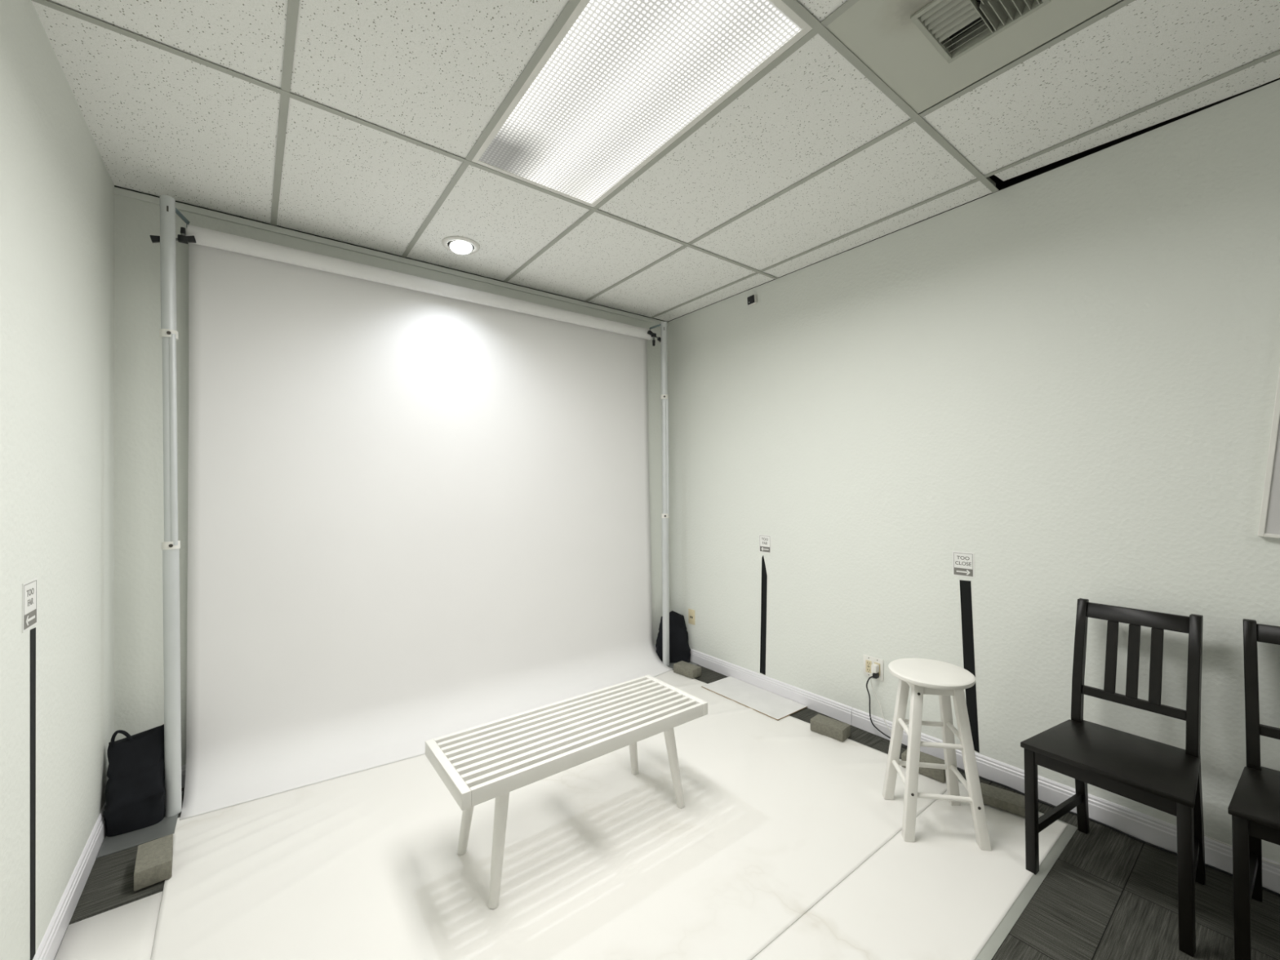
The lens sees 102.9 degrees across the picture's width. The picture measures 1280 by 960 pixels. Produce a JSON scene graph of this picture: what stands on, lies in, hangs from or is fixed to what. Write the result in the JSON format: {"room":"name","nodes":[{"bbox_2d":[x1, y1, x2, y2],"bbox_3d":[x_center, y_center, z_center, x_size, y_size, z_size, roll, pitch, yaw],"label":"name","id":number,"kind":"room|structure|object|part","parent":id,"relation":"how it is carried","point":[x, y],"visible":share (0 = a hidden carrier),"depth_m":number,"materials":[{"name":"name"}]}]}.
{"room":"studio","nodes":[
{"label":"studio","id":0,"kind":"room"},
{"bbox_2d":[0,0,114,959],"bbox_3d":[-0.391,0.009,-0.358,0.120,2.720,6.400,0,-1,-37],"label":"wall","id":1,"kind":"structure","parent":0,"point":[57,188],"depth_m":1.50,"materials":[{"name":"white paint"}]},
{"bbox_2d":[22,577,37,632],"bbox_3d":[-1.631,0.333,1.365,0.002,0.128,0.110,0,-1,-37],"label":"wall sign","id":2,"kind":"object","parent":1,"relation":"attached to","point":[28,588],"visible":1,"depth_m":1.36,"materials":[{"name":"white paper"}]},
{"bbox_2d":[30,627,35,959],"bbox_3d":[-1.644,0.848,1.381,0.001,0.893,0.046,0,-1,-37],"label":"tape strip","id":3,"kind":"object","parent":1,"relation":"attached to","point":[33,632],"visible":1,"depth_m":1.38,"materials":[{"name":"plastic"}]},
{"bbox_2d":[32,800,106,959],"bbox_3d":[-0.327,1.321,-0.329,0.014,0.096,6.400,0,-1,-37],"label":"baseboard","id":4,"kind":"structure","parent":1,"relation":"attached to","point":[49,946],"depth_m":1.65,"materials":[{"name":"paint"}]},
{"bbox_2d":[114,194,670,765],"bbox_3d":[-1.062,0.063,3.232,3.418,2.686,0.120,0,-1,-37],"label":"wall","id":5,"kind":"structure","parent":0,"point":[139,505],"depth_m":2.29,"materials":[{"name":"white"}]},
{"bbox_2d":[114,186,668,326],"bbox_3d":[-1.034,-1.266,3.192,3.178,0.030,0.010,0,-1,-37],"label":"trim","id":6,"kind":"structure","parent":5,"relation":"attached to","point":[117,191],"depth_m":2.79,"materials":[{"name":"white"}]},
{"bbox_2d":[181,644,656,787],"bbox_3d":[-1.010,1.357,3.168,3.178,0.096,0.014,0,-1,-37],"label":"baseboard","id":7,"kind":"structure","parent":5,"relation":"attached to","point":[183,767],"depth_m":2.33,"materials":[{"name":"paint"}]},
{"bbox_2d":[31,0,1279,322],"bbox_3d":[0.906,-1.503,0.657,3.818,0.560,7.040,0,-1,-37],"label":"ceiling","id":8,"kind":"structure","parent":0,"point":[362,123],"depth_m":1.90,"materials":[{"name":"tile"}]},
{"bbox_2d":[441,235,479,254],"bbox_3d":[-0.984,-1.323,2.803,0.198,0.128,0.198,0,-1,-37],"label":"recessed light","id":9,"kind":"object","parent":8,"relation":"in","point":[459,245],"visible":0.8,"depth_m":2.77,"materials":[{"name":"white plastic"}]},
{"bbox_3d":[-0.984,-1.328,2.803,0.122,0.118,0.121,0,-1,-37],"label":"bulb","id":10,"kind":"part","parent":9,"relation":"part of","materials":[{"name":"white glass"}]},
{"bbox_3d":[-0.982,-1.274,2.802,0.117,0.028,0.116,0,-1,-37],"label":"bulb","id":11,"kind":"part","parent":9,"relation":"part of","materials":[{"name":"white glass"}]},
{"bbox_2d":[471,0,812,207],"bbox_3d":[-0.092,-1.350,1.782,0.587,0.089,1.198,0,-1,-37],"label":"ceiling light","id":12,"kind":"object","parent":8,"relation":"attached to","point":[620,82],"visible":0.97,"depth_m":1.68,"materials":[{"name":"white plastic"}]},
{"bbox_2d":[825,0,1120,113],"bbox_3d":[0.944,-1.345,1.423,0.585,0.068,0.594,0,-1,-37],"label":"ceiling vent","id":13,"kind":"object","parent":8,"relation":"in","point":[907,44],"visible":1,"depth_m":1.51,"materials":[{"name":"metal"}]},
{"bbox_3d":[0.948,-1.339,1.425,0.258,0.056,0.258,0,-1,-37],"label":"frame","id":14,"kind":"part","parent":13,"relation":"part of","materials":[{"name":"paint"}]},
{"bbox_2d":[53,665,1279,959],"bbox_3d":[0.931,1.417,0.631,3.418,0.100,6.640,0,-1,-37],"label":"floor","id":15,"kind":"structure","parent":0,"point":[1109,894],"depth_m":1.65,"materials":[{"name":"carpet"}]},
{"bbox_2d":[54,891,163,959],"bbox_3d":[-1.051,1.383,0.830,0.240,0.001,2.123,0,-1,-37],"label":"sheet","id":16,"kind":"object","parent":15,"relation":"on","point":[127,931],"visible":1,"depth_m":1.56,"materials":[{"name":"plastic"}]},
{"bbox_2d":[96,195,190,858],"bbox_3d":[-2.034,0.104,2.113,0.240,2.600,0.355,0,-1,-37],"label":"stand","id":17,"kind":"object","parent":15,"relation":"on","point":[171,545],"visible":0.98,"depth_m":2.14,"materials":[{"name":"grey metal"}]},
{"bbox_2d":[102,724,165,836],"bbox_3d":[-2.075,1.206,2.116,0.194,0.382,0.218,0,-1,-34],"label":"bag","id":18,"kind":"object","parent":17,"relation":"on","point":[135,789],"visible":0.81,"depth_m":2.06,"materials":[{"name":"black fabric"}]},
{"bbox_3d":[-2.034,1.401,2.094,0.213,0.006,0.355,0,-1,-37],"label":"plate","id":19,"kind":"part","parent":17,"relation":"part of","materials":[{"name":"grey metal"}]},
{"bbox_3d":[-2.031,-1.156,2.246,0.017,0.077,0.129,0,-1,-10],"label":"roll arm","id":20,"kind":"part","parent":17,"relation":"part of","materials":[{"name":"grey metal"}]},
{"bbox_2d":[179,224,673,819],"bbox_3d":[-0.879,0.120,2.996,2.709,2.552,0.363,0,-1,-37],"label":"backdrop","id":21,"kind":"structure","parent":17,"relation":"hanging from","point":[418,508],"depth_m":2.81,"materials":[{"name":"paper"}]},
{"bbox_2d":[150,226,195,244],"bbox_3d":[-2.043,-1.069,2.235,0.149,0.092,0.026,0,-1,-37],"label":"clamp","id":22,"kind":"object","parent":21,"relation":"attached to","point":[182,238],"visible":0.85,"depth_m":2.25,"materials":[{"name":"grey metal"}]},
{"bbox_3d":[-2.018,-1.100,2.254,0.018,0.028,0.018,0,-1,-37],"label":"knob","id":23,"kind":"part","parent":22,"relation":"part of","materials":[{"name":"black plastic"}]},
{"bbox_2d":[647,329,661,346],"bbox_3d":[0.114,-1.074,3.885,0.133,0.112,0.026,0,-1,-37],"label":"clamp","id":24,"kind":"object","parent":21,"relation":"attached to","point":[650,332],"visible":0.97,"depth_m":3.87,"materials":[{"name":"grey metal"}]},
{"bbox_2d":[133,834,173,891],"bbox_3d":[-1.734,1.361,1.822,0.095,0.062,0.185,0,-1,-41],"label":"brick","id":25,"kind":"object","parent":15,"relation":"on","point":[153,860],"visible":1,"depth_m":1.78,"materials":[{"name":"concrete"}]},
{"bbox_2d":[150,670,946,959],"bbox_3d":[-0.243,1.382,2.213,2.811,0.010,1.873,0,-1,-37],"label":"sheet","id":26,"kind":"object","parent":15,"relation":"on","point":[602,860],"visible":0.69,"depth_m":1.87,"materials":[{"name":"plastic"}]},
{"bbox_2d":[425,675,707,908],"bbox_3d":[-0.249,1.173,2.036,1.052,0.428,0.412,0,-1,-37],"label":"slatted bench","id":27,"kind":"object","parent":26,"relation":"on","point":[478,764],"visible":1,"depth_m":1.91,"materials":[{"name":"white paint"}]},
{"bbox_3d":[-0.634,1.202,1.909,0.096,0.375,0.047,0,0,0],"label":"leg","id":28,"kind":"part","parent":27,"relation":"part of","materials":[{"name":"white paint"}]},
{"bbox_3d":[-0.464,1.198,1.689,0.047,0.375,0.096,-1,-1,15],"label":"leg","id":29,"kind":"part","parent":27,"relation":"part of","materials":[{"name":"white paint"}]},
{"bbox_3d":[-0.369,0.988,2.193,0.992,0.051,0.020,0,-1,-37],"label":"rail","id":30,"kind":"part","parent":27,"relation":"part of","materials":[{"name":"white paint"}]},
{"bbox_3d":[-0.132,0.983,1.883,0.992,0.051,0.020,0,-1,-37],"label":"rail","id":31,"kind":"part","parent":27,"relation":"part of","materials":[{"name":"white paint"}]},
{"bbox_3d":[-0.039,1.201,2.386,0.047,0.375,0.096,-1,-1,15],"label":"leg","id":32,"kind":"part","parent":27,"relation":"part of","materials":[{"name":"white paint"}]},
{"bbox_3d":[0.140,1.197,2.159,0.096,0.375,0.047,0,0,0],"label":"leg","id":33,"kind":"part","parent":27,"relation":"part of","materials":[{"name":"white paint"}]},
{"bbox_2d":[701,675,807,720],"bbox_3d":[0.715,1.383,3.266,0.284,0.005,0.626,0,-1,-37],"label":"board","id":34,"kind":"object","parent":26,"relation":"on","point":[773,705],"visible":1,"depth_m":3.23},
{"bbox_2d":[809,714,850,742],"bbox_3d":[1.034,1.347,2.777,0.095,0.062,0.185,0,-1,-43],"label":"brick","id":35,"kind":"object","parent":26,"relation":"on","point":[839,731],"visible":1,"depth_m":2.75,"materials":[{"name":"concrete"}]},
{"bbox_2d":[901,749,946,782],"bbox_3d":[1.347,1.341,2.406,0.095,0.062,0.185,0,-1,-41],"label":"brick","id":36,"kind":"object","parent":26,"relation":"on","point":[939,775],"visible":0.51,"depth_m":2.37,"materials":[{"name":"concrete"}]},
{"bbox_2d":[648,321,698,668],"bbox_3d":[0.236,0.101,3.913,0.253,2.600,0.315,0,-1,-37],"label":"stand","id":37,"kind":"object","parent":15,"relation":"on","point":[664,397],"visible":0.89,"depth_m":3.85,"materials":[{"name":"grey metal"}]},
{"bbox_3d":[0.131,-1.160,3.900,0.131,0.077,0.017,-1,-1,24],"label":"roll arm","id":38,"kind":"part","parent":37,"relation":"part of","materials":[{"name":"black metal"}]},
{"bbox_2d":[655,610,690,662],"bbox_3d":[0.253,1.203,3.950,0.272,0.381,0.121,-1,0,3],"label":"bag","id":39,"kind":"object","parent":37,"relation":"on","point":[679,648],"visible":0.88,"depth_m":3.90,"materials":[{"name":"black fabric"}]},
{"bbox_3d":[0.264,1.398,3.915,0.210,0.006,0.315,0,-1,-37],"label":"plate","id":40,"kind":"part","parent":37,"relation":"part of","materials":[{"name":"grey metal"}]},
{"bbox_2d":[673,660,701,679],"bbox_3d":[0.339,1.361,3.661,0.095,0.062,0.185,0,-1,-43],"label":"brick","id":41,"kind":"object","parent":37,"relation":"on","point":[682,668],"visible":1,"depth_m":3.62,"materials":[{"name":"concrete"}]},
{"bbox_2d":[755,778,1077,959],"bbox_3d":[0.476,1.375,1.343,2.796,0.001,0.458,0,-1,-37],"label":"foam underlay","id":42,"kind":"object","parent":15,"relation":"on","point":[994,942],"visible":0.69,"depth_m":1.67,"materials":[{"name":"grey plastic"}]},
{"bbox_2d":[751,781,1067,959],"bbox_3d":[0.475,1.369,1.335,2.784,0.010,0.390,0,-1,-37],"label":"sheet","id":43,"kind":"object","parent":42,"relation":"on","point":[938,895],"visible":0.91,"depth_m":1.68,"materials":[{"name":"plastic"}]},
{"bbox_2d":[882,657,991,850],"bbox_3d":[1.176,1.070,2.060,0.307,0.604,0.307,-1,-1,10],"label":"bar stool","id":44,"kind":"object","parent":43,"relation":"on","point":[923,676],"visible":1,"depth_m":1.98,"materials":[{"name":"white paint"}]},
{"bbox_3d":[1.096,1.084,2.178,0.053,0.580,0.136,0,-1,-37],"label":"leg","id":45,"kind":"part","parent":44,"relation":"part of","materials":[{"name":"white paint"}]},
{"bbox_3d":[1.058,1.083,1.979,0.136,0.580,0.053,0,-1,-37],"label":"leg","id":46,"kind":"part","parent":44,"relation":"part of","materials":[{"name":"white paint"}]},
{"bbox_3d":[1.174,0.780,2.062,0.307,0.024,0.307,0,-1,-37],"label":"seat","id":47,"kind":"part","parent":44,"relation":"part of","materials":[{"name":"white paint"}]},
{"bbox_3d":[1.294,1.082,2.140,0.136,0.580,0.053,0,-1,-37],"label":"leg","id":48,"kind":"part","parent":44,"relation":"part of","materials":[{"name":"white paint"}]},
{"bbox_3d":[1.256,1.081,1.941,0.053,0.580,0.136,0,-1,-37],"label":"leg","id":49,"kind":"part","parent":44,"relation":"part of","materials":[{"name":"white paint"}]},
{"bbox_2d":[980,782,1025,817],"bbox_3d":[1.538,1.343,2.136,0.200,0.040,0.100,-1,-1,41],"label":"brick","id":50,"kind":"object","parent":43,"relation":"on","point":[997,797],"visible":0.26,"depth_m":2.12,"materials":[{"name":"concrete"}]},
{"bbox_2d":[1020,598,1205,956],"bbox_3d":[1.657,0.920,1.762,0.484,0.899,0.419,0,-1,-34],"label":"dining chair","id":51,"kind":"object","parent":15,"relation":"on","point":[1163,777],"visible":1,"depth_m":1.75,"materials":[{"name":"black wood"}]},
{"bbox_3d":[1.376,1.157,1.793,0.034,0.430,0.030,0,-1,-34],"label":"leg","id":52,"kind":"part","parent":51,"relation":"part of","materials":[{"name":"black wood"}]},
{"bbox_3d":[1.720,0.921,1.990,0.123,0.899,0.029,0,-1,-34],"label":"post","id":53,"kind":"part","parent":51,"relation":"part of","materials":[{"name":"black wood"}]},
{"bbox_3d":[1.621,0.930,1.737,0.396,0.018,0.419,0,-1,-34],"label":"seat","id":54,"kind":"part","parent":51,"relation":"part of","materials":[{"name":"black wood"}]},
{"bbox_3d":[1.781,0.803,1.848,0.022,0.030,0.277,0,-1,-34],"label":"rail","id":55,"kind":"part","parent":51,"relation":"part of","materials":[{"name":"black wood"}]},
{"bbox_3d":[1.836,0.507,1.891,0.032,0.054,0.277,0,-1,-34],"label":"rail","id":56,"kind":"part","parent":51,"relation":"part of","materials":[{"name":"black wood"}]},
{"bbox_3d":[1.588,1.152,1.484,0.034,0.430,0.030,0,-1,-34],"label":"leg","id":57,"kind":"part","parent":51,"relation":"part of","materials":[{"name":"black wood"}]},
{"bbox_3d":[1.893,0.918,1.738,0.123,0.899,0.029,0,-1,-34],"label":"post","id":58,"kind":"part","parent":51,"relation":"part of","materials":[{"name":"black wood"}]},
{"bbox_2d":[1227,618,1279,959],"bbox_3d":[1.966,0.914,1.431,0.484,0.899,0.419,0,-1,-41],"label":"dining chair","id":59,"kind":"object","parent":15,"relation":"on","point":[1254,807],"visible":1,"depth_m":1.51,"materials":[{"name":"black wood"}]},
{"bbox_3d":[1.683,1.151,1.428,0.034,0.430,0.030,0,-1,-41],"label":"leg","id":60,"kind":"part","parent":59,"relation":"part of","materials":[{"name":"black wood"}]},
{"bbox_3d":[2.000,0.916,1.665,0.123,0.899,0.029,0,-1,-41],"label":"post","id":61,"kind":"part","parent":59,"relation":"part of","materials":[{"name":"black wood"}]},
{"bbox_3d":[1.933,0.924,1.402,0.396,0.018,0.419,0,-1,-41],"label":"seat","id":62,"kind":"part","parent":59,"relation":"part of","materials":[{"name":"black wood"}]},
{"bbox_3d":[2.128,0.502,1.581,0.032,0.054,0.277,0,-1,-41],"label":"rail","id":63,"kind":"part","parent":59,"relation":"part of","materials":[{"name":"black wood"}]},
{"bbox_3d":[2.078,0.798,1.532,0.022,0.030,0.277,0,-1,-41],"label":"rail","id":64,"kind":"part","parent":59,"relation":"part of","materials":[{"name":"black wood"}]},
{"bbox_2d":[667,80,1279,862],"bbox_3d":[2.228,0.019,1.645,0.120,2.691,6.400,0,-1,-37],"label":"wall","id":65,"kind":"structure","parent":0,"point":[1064,378],"depth_m":2.26,"materials":[{"name":"white paint"}]},
{"bbox_2d":[688,608,694,625],"bbox_3d":[0.398,1.055,3.936,0.006,0.114,0.070,0,-1,-37],"label":"wall outlet","id":66,"kind":"object","parent":65,"relation":"attached to","point":[691,612],"visible":1,"depth_m":3.93,"materials":[{"name":"beige plastic"}]},
{"bbox_2d":[746,294,756,306],"bbox_3d":[0.755,-1.214,3.443,0.031,0.060,0.064,0,-1,-37],"label":"wall sensor","id":67,"kind":"object","parent":65,"relation":"attached to","point":[752,300],"visible":1,"depth_m":3.43,"materials":[{"name":"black plastic"}]},
{"bbox_2d":[760,555,767,675],"bbox_3d":[0.819,0.895,3.389,0.001,0.794,0.069,0,-1,-37],"label":"tape strip","id":68,"kind":"object","parent":65,"relation":"attached to","point":[764,576],"visible":1,"depth_m":3.39,"materials":[{"name":"black plastic"}]},
{"bbox_2d":[759,534,770,553],"bbox_3d":[0.827,0.422,3.377,0.002,0.118,0.096,0,-1,-37],"label":"wall sign","id":69,"kind":"object","parent":65,"relation":"attached to","point":[764,540],"visible":1,"depth_m":3.38,"materials":[{"name":"white paper"}]},
{"bbox_2d":[862,654,883,680],"bbox_3d":[1.274,1.026,2.789,0.008,0.114,0.112,0,-1,-37],"label":"wall outlet","id":70,"kind":"object","parent":65,"relation":"attached to","point":[868,660],"visible":0.84,"depth_m":2.80,"materials":[{"name":"white plastic"}]},
{"bbox_2d":[865,659,871,673],"bbox_3d":[1.258,1.026,2.807,0.003,0.066,0.033,0,-1,-37],"label":"receptacle","id":71,"kind":"object","parent":70,"relation":"attached to","point":[868,662],"depth_m":2.81,"materials":[{"name":"beige plastic"}]},
{"bbox_2d":[874,662,879,675],"bbox_3d":[1.287,1.025,2.769,0.003,0.066,0.033,0,-1,-37],"label":"receptacle","id":72,"kind":"object","parent":70,"relation":"attached to","point":[877,663],"depth_m":2.76,"materials":[{"name":"beige plastic"}]},
{"bbox_2d":[870,663,902,743],"bbox_3d":[1.347,1.186,2.650,0.046,0.381,0.295,0,-1,-37],"label":"power cord","id":73,"kind":"object","parent":65,"relation":"attached to","point":[874,667],"visible":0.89,"depth_m":2.75,"materials":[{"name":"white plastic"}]},
{"bbox_2d":[952,551,974,577],"bbox_3d":[1.545,0.403,2.439,0.002,0.118,0.094,0,-1,-37],"label":"wall sign","id":74,"kind":"object","parent":65,"relation":"attached to","point":[963,563],"visible":1,"depth_m":2.44,"materials":[{"name":"white paper"}]},
{"bbox_2d":[959,579,979,752],"bbox_3d":[1.562,0.877,2.419,0.001,0.799,0.074,0,-1,-37],"label":"tape strip","id":75,"kind":"object","parent":65,"relation":"attached to","point":[965,585],"visible":0.8,"depth_m":2.42,"materials":[{"name":"black plastic"}]},
{"bbox_2d":[689,648,1279,893],"bbox_3d":[2.186,1.317,1.593,0.014,0.096,6.400,0,-1,-37],"label":"baseboard","id":76,"kind":"structure","parent":65,"relation":"attached to","point":[1146,828],"depth_m":2.26,"materials":[{"name":"paint"}]},
{"bbox_2d":[1204,834,1279,866],"bbox_3d":[2.142,1.260,1.636,0.013,0.024,0.521,0,-1,-37],"label":"power cord","id":77,"kind":"object","parent":76,"relation":"on","point":[1204,834],"visible":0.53,"depth_m":1.77,"materials":[{"name":"white plastic"}]},
{"bbox_2d":[866,672,1279,896],"bbox_3d":[1.794,1.202,2.058,0.055,0.335,1.812,0,-1,-37],"label":"power cord","id":78,"kind":"object","parent":65,"relation":"attached to","point":[876,676],"visible":0.69,"depth_m":2.05,"materials":[{"name":"black plastic"}]},
{"bbox_2d":[1257,365,1279,538],"bbox_3d":[2.290,-0.212,1.444,0.024,0.909,0.701,0,-1,-37],"label":"wall picture","id":79,"kind":"object","parent":65,"relation":"attached to","point":[1269,518],"visible":1,"depth_m":1.69,"materials":[{"name":"fabric"}]}
]}

